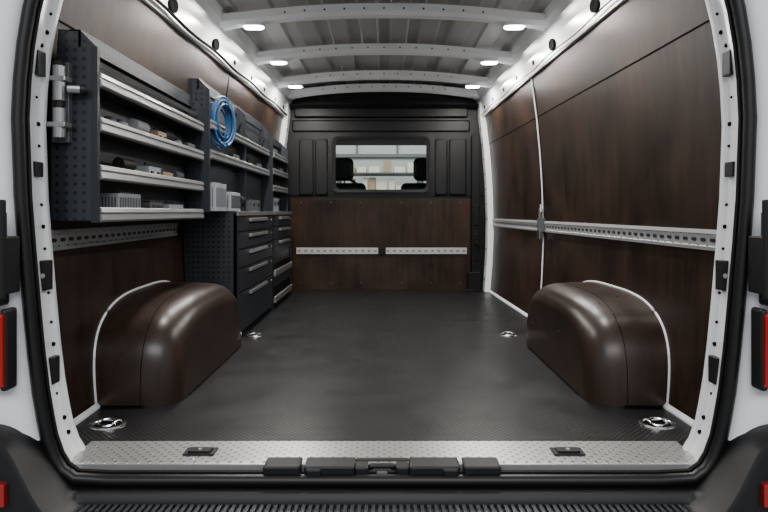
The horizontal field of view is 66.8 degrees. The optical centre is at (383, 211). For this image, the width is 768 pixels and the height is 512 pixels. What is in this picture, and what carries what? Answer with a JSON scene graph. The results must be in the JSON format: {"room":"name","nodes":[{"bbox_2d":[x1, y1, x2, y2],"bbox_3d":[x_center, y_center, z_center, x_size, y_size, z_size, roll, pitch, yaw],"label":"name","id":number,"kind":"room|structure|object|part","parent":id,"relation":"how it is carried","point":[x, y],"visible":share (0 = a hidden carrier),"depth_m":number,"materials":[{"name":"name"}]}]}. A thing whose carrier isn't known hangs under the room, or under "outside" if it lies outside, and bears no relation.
{"room":"vehicle interior","nodes":[
{"label":"vehicle interior","id":0,"kind":"room"},
{"bbox_2d":[46,0,282,418],"bbox_3d":[-0.962,-0.070,3.286,0.181,1.460,3.314,0,0,2],"label":"wall","id":1,"kind":"structure","parent":0,"point":[88,280],"depth_m":2.12,"materials":[{"name":"brown wood"}]},
{"bbox_2d":[33,49,59,384],"bbox_3d":[-0.912,0.014,1.565,0.060,0.894,0.041,0,0,0],"label":"fitting","id":2,"kind":"object","parent":1,"relation":"in","point":[46,266],"depth_m":1.56,"materials":[{"name":"black plastic"}]},
{"bbox_2d":[73,403,99,425],"bbox_3d":[-0.959,0.651,1.812,0.013,0.018,0.305,0,0,-1],"label":"trim","id":3,"kind":"structure","parent":1,"relation":"attached to","point":[95,407],"depth_m":1.87,"materials":[{"name":"white paint"}]},
{"bbox_2d":[51,223,177,250],"bbox_3d":[-1.005,0.085,2.270,0.019,0.064,1.221,0,0,-2],"label":"rail","id":4,"kind":"object","parent":1,"relation":"attached to","point":[62,239],"visible":0.94,"depth_m":2.09,"materials":[{"name":"grey metal"}]},
{"bbox_2d":[51,29,203,222],"bbox_3d":[-0.895,-0.249,2.184,0.143,0.561,0.992,0,0,0],"label":"shelf unit","id":5,"kind":"object","parent":1,"relation":"attached to","point":[118,87],"visible":0.97,"depth_m":1.91,"materials":[{"name":"black metal"}]},
{"bbox_2d":[47,60,87,142],"bbox_3d":[-0.902,-0.315,1.662,0.106,0.230,0.056,0,0,0],"label":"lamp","id":6,"kind":"object","parent":5,"relation":"hanging from","point":[61,77],"visible":0.98,"depth_m":1.65,"materials":[{"name":"silver metal"}]},
{"bbox_2d":[104,116,115,121],"bbox_3d":[-0.872,-0.273,1.840,0.048,0.056,0.048,0,0,0],"label":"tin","id":7,"kind":"object","parent":5,"relation":"on","point":[105,117],"visible":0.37,"depth_m":1.83,"materials":[{"name":"grey metal"}]},
{"bbox_2d":[100,192,140,207],"bbox_3d":[-0.871,-0.023,1.929,0.062,0.086,0.172,0,0,0],"label":"charger","id":8,"kind":"object","parent":5,"relation":"on","point":[111,199],"visible":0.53,"depth_m":1.87,"materials":[{"name":"grey plastic"}]},
{"bbox_2d":[117,119,127,125],"bbox_3d":[-0.872,-0.276,1.930,0.044,0.062,0.044,0,0,0],"label":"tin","id":9,"kind":"object","parent":5,"relation":"on","point":[121,121],"visible":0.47,"depth_m":1.92,"materials":[{"name":"grey metal"}]},
{"bbox_2d":[112,157,136,169],"bbox_3d":[-0.872,-0.143,1.964,0.041,0.076,0.149,0,0,0],"label":"cordless drill","id":10,"kind":"object","parent":5,"relation":"in","point":[119,162],"visible":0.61,"depth_m":1.92,"materials":[{"name":"black plastic"}]},
{"bbox_2d":[127,118,149,132],"bbox_3d":[-0.872,-0.285,2.073,0.043,0.080,0.158,0,0,0],"label":"cordless drill","id":11,"kind":"object","parent":5,"relation":"in","point":[134,123],"visible":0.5,"depth_m":2.02,"materials":[{"name":"grey plastic"}]},
{"bbox_2d":[135,162,160,174],"bbox_3d":[-0.870,-0.143,2.140,0.065,0.075,0.110,0,0,0],"label":"tool case","id":12,"kind":"object","parent":5,"relation":"on","point":[149,169],"visible":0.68,"depth_m":2.10,"materials":[{"name":"grey plastic"}]},
{"bbox_2d":[141,201,162,207],"bbox_3d":[-0.871,-0.011,2.159,0.062,0.061,0.122,0,0,0],"label":"inverter","id":13,"kind":"object","parent":5,"relation":"in","point":[144,204],"visible":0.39,"depth_m":2.12,"materials":[{"name":"grey plastic"}]},
{"bbox_2d":[148,127,166,138],"bbox_3d":[-0.870,-0.283,2.220,0.060,0.075,0.080,0,0,0],"label":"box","id":14,"kind":"object","parent":5,"relation":"on","point":[157,133],"visible":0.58,"depth_m":2.19,"materials":[{"name":"brown cardboard"}]},
{"bbox_2d":[158,129,175,140],"bbox_3d":[-0.872,-0.285,2.333,0.043,0.080,0.158,0,0,0],"label":"cordless drill","id":15,"kind":"object","parent":5,"relation":"in","point":[170,136],"visible":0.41,"depth_m":2.31,"materials":[{"name":"black plastic"}]},
{"bbox_2d":[161,168,172,176],"bbox_3d":[-0.870,-0.138,2.280,0.060,0.065,0.100,0,0,0],"label":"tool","id":16,"kind":"object","parent":5,"relation":"on","point":[162,172],"visible":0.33,"depth_m":2.27,"materials":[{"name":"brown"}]},
{"bbox_2d":[163,201,182,208],"bbox_3d":[-0.870,-0.013,2.360,0.065,0.065,0.160,0,0,0],"label":"box","id":17,"kind":"object","parent":5,"relation":"on","point":[165,205],"visible":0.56,"depth_m":2.33,"materials":[{"name":"grey plastic"}]},
{"bbox_2d":[170,171,183,177],"bbox_3d":[-0.872,-0.138,2.454,0.036,0.067,0.131,0,0,0],"label":"cordless drill","id":18,"kind":"object","parent":5,"relation":"in","point":[177,174],"visible":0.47,"depth_m":2.42,"materials":[{"name":"grey plastic"}]},
{"bbox_2d":[182,140,195,148],"bbox_3d":[-0.870,-0.280,2.560,0.060,0.070,0.090,0,0,0],"label":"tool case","id":19,"kind":"object","parent":5,"relation":"on","point":[186,141],"visible":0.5,"depth_m":2.54,"materials":[{"name":"grey plastic"}]},
{"bbox_2d":[76,290,691,445],"bbox_3d":[-0.020,0.680,3.317,2.080,0.040,3.325,0,0,0],"label":"floor","id":20,"kind":"structure","parent":0,"point":[325,365],"depth_m":2.20,"materials":[{"name":"black rubber"}]},
{"bbox_2d":[88,417,126,429],"bbox_3d":[-0.857,0.652,1.805,0.112,0.016,0.090,0,0,0],"label":"ring","id":21,"kind":"object","parent":20,"relation":"on","point":[109,423],"visible":1,"depth_m":1.80,"materials":[{"name":"silver metal"}]},
{"bbox_2d":[93,280,241,407],"bbox_3d":[-0.862,0.484,2.463,0.331,0.353,1.019,0,0,0],"label":"wheel arch cover","id":22,"kind":"object","parent":20,"relation":"on","point":[157,342],"visible":0.99,"depth_m":2.06,"materials":[{"name":"brown plastic"}]},
{"bbox_2d":[183,211,273,331],"bbox_3d":[-0.879,0.329,3.446,0.293,0.663,0.952,0,0,0],"label":"base cabinet","id":23,"kind":"object","parent":20,"relation":"on","point":[233,251],"visible":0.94,"depth_m":2.98,"materials":[{"name":"black metal"}]},
{"bbox_2d":[210,182,225,210],"bbox_3d":[-0.844,-0.074,2.859,0.092,0.141,0.192,0,0,0],"label":"equipment case","id":24,"kind":"object","parent":23,"relation":"on","point":[217,190],"visible":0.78,"depth_m":2.80,"materials":[{"name":"grey plastic"}]},
{"bbox_2d":[187,78,269,211],"bbox_3d":[-0.870,-0.309,3.399,0.137,0.621,1.402,0,0,0],"label":"shelf unit","id":25,"kind":"object","parent":23,"relation":"on","point":[251,181],"visible":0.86,"depth_m":3.34,"materials":[{"name":"black metal"}]},
{"bbox_2d":[210,95,235,148],"bbox_3d":[-0.795,-0.442,2.861,0.097,0.258,0.174,0,0,40],"label":"coiled cable","id":26,"kind":"object","parent":25,"relation":"attached to","point":[229,115],"visible":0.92,"depth_m":2.86,"materials":[{"name":"blue plastic"}]},
{"bbox_2d":[227,151,239,159],"bbox_3d":[-0.838,-0.298,3.250,0.040,0.075,0.130,0,0,0],"label":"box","id":27,"kind":"object","parent":25,"relation":"on","point":[234,155],"visible":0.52,"depth_m":3.22,"materials":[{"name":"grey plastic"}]},
{"bbox_2d":[226,191,239,210],"bbox_3d":[-0.839,-0.057,3.119,0.092,0.106,0.202,0,0,0],"label":"equipment case","id":28,"kind":"object","parent":23,"relation":"on","point":[232,198],"visible":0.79,"depth_m":3.06,"materials":[{"name":"grey plastic"}]},
{"bbox_2d":[240,196,246,210],"bbox_3d":[-0.830,-0.049,3.373,0.048,0.089,0.175,0,0,0],"label":"cordless drill","id":29,"kind":"object","parent":23,"relation":"on","point":[243,200],"visible":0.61,"depth_m":3.33,"materials":[{"name":"black plastic"}]},
{"bbox_2d":[246,197,259,210],"bbox_3d":[-0.838,-0.047,3.620,0.095,0.085,0.220,0,0,0],"label":"tool case","id":30,"kind":"object","parent":23,"relation":"on","point":[251,205],"visible":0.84,"depth_m":3.54,"materials":[{"name":"grey plastic"}]},
{"bbox_2d":[246,332,262,336],"bbox_3d":[-0.690,0.652,3.100,0.095,0.016,0.076,0,0,0],"label":"ring","id":31,"kind":"object","parent":20,"relation":"on","point":[254,334],"visible":1,"depth_m":3.10,"materials":[{"name":"silver metal"}]},
{"bbox_2d":[273,212,291,308],"bbox_3d":[-0.839,0.329,4.320,0.215,0.663,0.764,0,0,0],"label":"base cabinet","id":32,"kind":"object","parent":20,"relation":"on","point":[282,263],"visible":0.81,"depth_m":4.26,"materials":[{"name":"black metal"}]},
{"bbox_2d":[273,196,278,210],"bbox_3d":[-0.828,-0.062,4.350,0.055,0.115,0.200,0,0,0],"label":"equipment case","id":33,"kind":"object","parent":32,"relation":"on","point":[275,200],"visible":0.62,"depth_m":4.36,"materials":[{"name":"grey plastic"}]},
{"bbox_2d":[269,135,288,211],"bbox_3d":[-0.841,-0.280,4.454,0.117,0.561,0.652,0,0,0],"label":"shelf unit","id":34,"kind":"object","parent":32,"relation":"on","point":[278,159],"visible":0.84,"depth_m":4.56,"materials":[{"name":"black metal"}]},
{"bbox_2d":[499,332,516,336],"bbox_3d":[0.665,0.652,3.120,0.095,0.016,0.076,0,0,0],"label":"ring","id":35,"kind":"object","parent":20,"relation":"on","point":[507,334],"visible":1,"depth_m":3.11,"materials":[{"name":"silver metal"}]},
{"bbox_2d":[526,280,669,407],"bbox_3d":[0.837,0.484,2.463,0.280,0.353,1.019,0,0,0],"label":"wheel arch cover","id":36,"kind":"object","parent":20,"relation":"on","point":[606,342],"visible":1,"depth_m":2.06,"materials":[{"name":"brown plastic"}]},
{"bbox_2d":[638,417,676,429],"bbox_3d":[0.850,0.652,1.810,0.112,0.016,0.090,0,0,0],"label":"ring","id":37,"kind":"object","parent":20,"relation":"on","point":[652,422],"visible":1,"depth_m":1.80,"materials":[{"name":"silver metal"}]},
{"bbox_2d":[216,0,551,88],"bbox_3d":[0.000,-1.044,3.290,2.080,0.159,3.380,0,0,0],"label":"crossbar","id":38,"kind":"structure","parent":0,"point":[276,36],"depth_m":3.55,"materials":[{"name":"paint"}]},
{"bbox_2d":[142,0,294,115],"bbox_3d":[-0.850,-0.916,3.285,0.110,0.248,3.314,0,0,1],"label":"rail","id":39,"kind":"object","parent":38,"relation":"attached to","point":[198,20],"visible":0.92,"depth_m":3.08,"materials":[{"name":"white metal"}]},
{"bbox_2d":[270,58,286,64],"bbox_3d":[-0.665,-0.946,3.670,0.110,0.027,0.064,0,0,0],"label":"recessed light","id":40,"kind":"object","parent":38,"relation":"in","point":[275,61],"visible":1,"depth_m":3.64,"materials":[{"name":"white paint"}]},
{"bbox_2d":[288,83,302,87],"bbox_3d":[-0.665,-0.944,4.360,0.110,0.027,0.064,0,0,0],"label":"recessed light","id":41,"kind":"object","parent":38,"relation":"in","point":[292,85],"visible":0.99,"depth_m":4.33,"materials":[{"name":"white paint"}]},
{"bbox_2d":[219,3,548,30],"bbox_3d":[0.000,-0.994,2.970,1.656,0.119,0.116,0,0,0],"label":"crossbeam","id":42,"kind":"object","parent":38,"relation":"attached to","point":[234,20],"visible":0.98,"depth_m":2.93,"materials":[{"name":"white metal"}]},
{"bbox_2d":[242,21,264,29],"bbox_3d":[-0.665,-0.948,2.970,0.110,0.027,0.064,0,0,0],"label":"led ceiling light","id":43,"kind":"object","parent":42,"relation":"attached to","point":[251,25],"visible":1,"depth_m":2.94,"materials":[{"name":"white paint"}]},
{"bbox_2d":[503,21,525,29],"bbox_3d":[0.665,-0.948,2.970,0.110,0.027,0.064,0,0,0],"label":"led ceiling light","id":44,"kind":"object","parent":42,"relation":"attached to","point":[515,25],"visible":1,"depth_m":2.94,"materials":[{"name":"white paint"}]},
{"bbox_2d":[288,83,479,98],"bbox_3d":[0.000,-0.994,4.800,1.610,0.119,0.116,0,0,0],"label":"crossbeam","id":45,"kind":"object","parent":38,"relation":"attached to","point":[371,87],"visible":0.89,"depth_m":4.76,"materials":[{"name":"white metal"}]},
{"bbox_2d":[254,43,513,64],"bbox_3d":[0.000,-0.994,3.670,1.620,0.119,0.116,0,0,0],"label":"crossbeam","id":46,"kind":"object","parent":38,"relation":"attached to","point":[263,57],"visible":0.97,"depth_m":3.63,"materials":[{"name":"white metal"}]},
{"bbox_2d":[481,58,497,64],"bbox_3d":[0.665,-0.946,3.670,0.110,0.027,0.064,0,0,0],"label":"led ceiling light","id":47,"kind":"object","parent":46,"relation":"attached to","point":[488,61],"visible":1,"depth_m":3.64,"materials":[{"name":"white paint"}]},
{"bbox_2d":[277,70,490,87],"bbox_3d":[0.000,-0.994,4.360,1.610,0.119,0.116,0,0,0],"label":"crossbeam","id":48,"kind":"object","parent":38,"relation":"attached to","point":[366,74],"visible":0.91,"depth_m":4.32,"materials":[{"name":"white metal"}]},
{"bbox_2d":[465,83,479,87],"bbox_3d":[0.665,-0.944,4.360,0.110,0.027,0.064,0,0,0],"label":"led ceiling light","id":49,"kind":"object","parent":48,"relation":"attached to","point":[468,85],"visible":1,"depth_m":4.33,"materials":[{"name":"white paint"}]},
{"bbox_2d":[473,0,625,115],"bbox_3d":[0.850,-0.916,3.285,0.110,0.248,3.314,0,0,-1],"label":"rail","id":50,"kind":"object","parent":38,"relation":"attached to","point":[568,20],"visible":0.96,"depth_m":3.08,"materials":[{"name":"white metal"}]},
{"bbox_2d":[0,0,767,440],"bbox_3d":[0.000,-0.133,3.212,2.286,2.055,3.675,0,0,0],"label":"van","id":51,"kind":"object","parent":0,"point":[17,411],"depth_m":1.46,"materials":[{"name":"white paint"}]},
{"bbox_2d":[0,294,16,390],"bbox_3d":[-1.006,0.312,1.419,0.189,0.245,0.062,0,0,0],"label":"tail light","id":52,"kind":"object","parent":51,"relation":"attached to","point":[8,316],"visible":0.97,"depth_m":1.41,"materials":[{"name":"red"}]},
{"bbox_3d":[-1.006,0.090,1.417,0.189,0.240,0.085,0,0,0],"label":"door hinge","id":53,"kind":"part","parent":51,"relation":"part of","materials":[{"name":"black metal"}]},
{"bbox_2d":[0,424,767,511],"bbox_3d":[0.000,0.765,1.408,2.300,0.490,0.215,0,0,0],"label":"bumper cover","id":54,"kind":"object","parent":51,"relation":"attached to","point":[29,482],"visible":0.7,"depth_m":1.43,"materials":[{"name":"black plastic"}]},
{"bbox_3d":[1.006,0.090,1.417,0.189,0.240,0.085,0,0,0],"label":"door hinge","id":55,"kind":"part","parent":51,"relation":"part of","materials":[{"name":"black metal"}]},
{"bbox_2d":[751,294,767,390],"bbox_3d":[1.006,0.312,1.419,0.189,0.245,0.062,0,0,0],"label":"tail light","id":56,"kind":"object","parent":51,"relation":"attached to","point":[759,316],"visible":0.95,"depth_m":1.41,"materials":[{"name":"red"}]},
{"bbox_2d":[274,101,493,291],"bbox_3d":[0.000,-0.150,4.850,1.823,1.620,0.100,0,0,0],"label":"pillar","id":57,"kind":"structure","parent":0,"point":[489,232],"depth_m":4.82,"materials":[{"name":"white metal"}]},
{"bbox_2d":[283,82,485,289],"bbox_3d":[0.000,-0.235,4.918,1.999,1.789,0.125,0,0,0],"label":"bulkhead wall","id":58,"kind":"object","parent":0,"point":[341,239],"visible":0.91,"depth_m":4.93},
{"bbox_2d":[336,140,425,189],"bbox_3d":[-0.025,-0.405,4.952,0.800,0.450,0.004,0,0,0],"label":"window","id":59,"kind":"structure","parent":58,"relation":"attached to","point":[360,164],"depth_m":4.95,"materials":[{"name":"clear glass"}]},
{"bbox_2d":[465,135,480,291],"bbox_3d":[0.740,0.010,4.865,0.120,1.300,0.130,0,0,0],"label":"column","id":60,"kind":"structure","parent":58,"relation":"attached to","point":[473,276],"depth_m":4.86,"materials":[{"name":"black plastic"}]},
{"bbox_2d":[485,0,721,419],"bbox_3d":[0.925,-0.070,3.285,0.113,1.461,3.314,0,0,-2],"label":"wall","id":61,"kind":"structure","parent":0,"point":[623,126],"depth_m":2.29,"materials":[{"name":"brown wood"}]},
{"bbox_2d":[30,0,737,475],"bbox_3d":[0.000,-0.133,1.569,2.066,1.835,0.182,0,0,0],"label":"door frame","id":62,"kind":"structure","parent":61,"relation":"attached to","point":[72,443],"depth_m":1.57,"materials":[{"name":"white paint"}]},
{"bbox_2d":[72,441,695,469],"bbox_3d":[0.000,0.667,1.594,1.670,0.046,0.148,0,0,0],"label":"plate","id":63,"kind":"object","parent":62,"relation":"on","point":[104,455],"visible":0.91,"depth_m":1.58,"materials":[{"name":"metal"}]},
{"bbox_2d":[11,0,756,486],"bbox_3d":[0.000,-0.133,1.487,1.898,1.667,0.036,0,0,0],"label":"seal","id":64,"kind":"object","parent":62,"relation":"attached to","point":[50,440],"visible":0.98,"depth_m":1.47,"materials":[{"name":"black rubber"}]},
{"bbox_2d":[489,290,526,316],"bbox_3d":[0.894,0.651,3.890,0.013,0.018,1.821,0,0,-2],"label":"trim","id":65,"kind":"structure","parent":61,"relation":"attached to","point":[490,291],"depth_m":4.12,"materials":[{"name":"white paint"}]},
{"bbox_2d":[492,218,536,230],"bbox_3d":[0.917,0.085,4.135,0.016,0.064,1.331,0,0,-2],"label":"rail","id":66,"kind":"object","parent":61,"relation":"attached to","point":[507,223],"visible":0.94,"depth_m":4.03,"materials":[{"name":"grey metal"}]},
{"bbox_2d":[537,205,544,238],"bbox_3d":[0.923,0.057,3.430,0.031,0.207,0.080,0,0,0],"label":"fitting","id":67,"kind":"object","parent":66,"relation":"attached to","point":[540,220],"visible":1,"depth_m":3.41,"materials":[{"name":"grey metal"}]},
{"bbox_2d":[544,221,716,250],"bbox_3d":[0.963,0.085,2.520,0.016,0.064,1.721,0,0,-2],"label":"rail","id":68,"kind":"object","parent":61,"relation":"attached to","point":[702,239],"visible":0.97,"depth_m":2.17,"materials":[{"name":"grey metal"}]},
{"bbox_2d":[663,403,693,426],"bbox_3d":[0.951,0.651,1.812,0.013,0.018,0.306,0,0,-2],"label":"trim","id":69,"kind":"structure","parent":61,"relation":"attached to","point":[671,409],"depth_m":1.87,"materials":[{"name":"white paint"}]},
{"bbox_2d":[708,49,734,384],"bbox_3d":[0.912,0.014,1.565,0.060,0.894,0.041,0,0,0],"label":"fitting","id":70,"kind":"object","parent":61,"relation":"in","point":[721,266],"depth_m":1.56,"materials":[{"name":"black plastic"}]}
]}

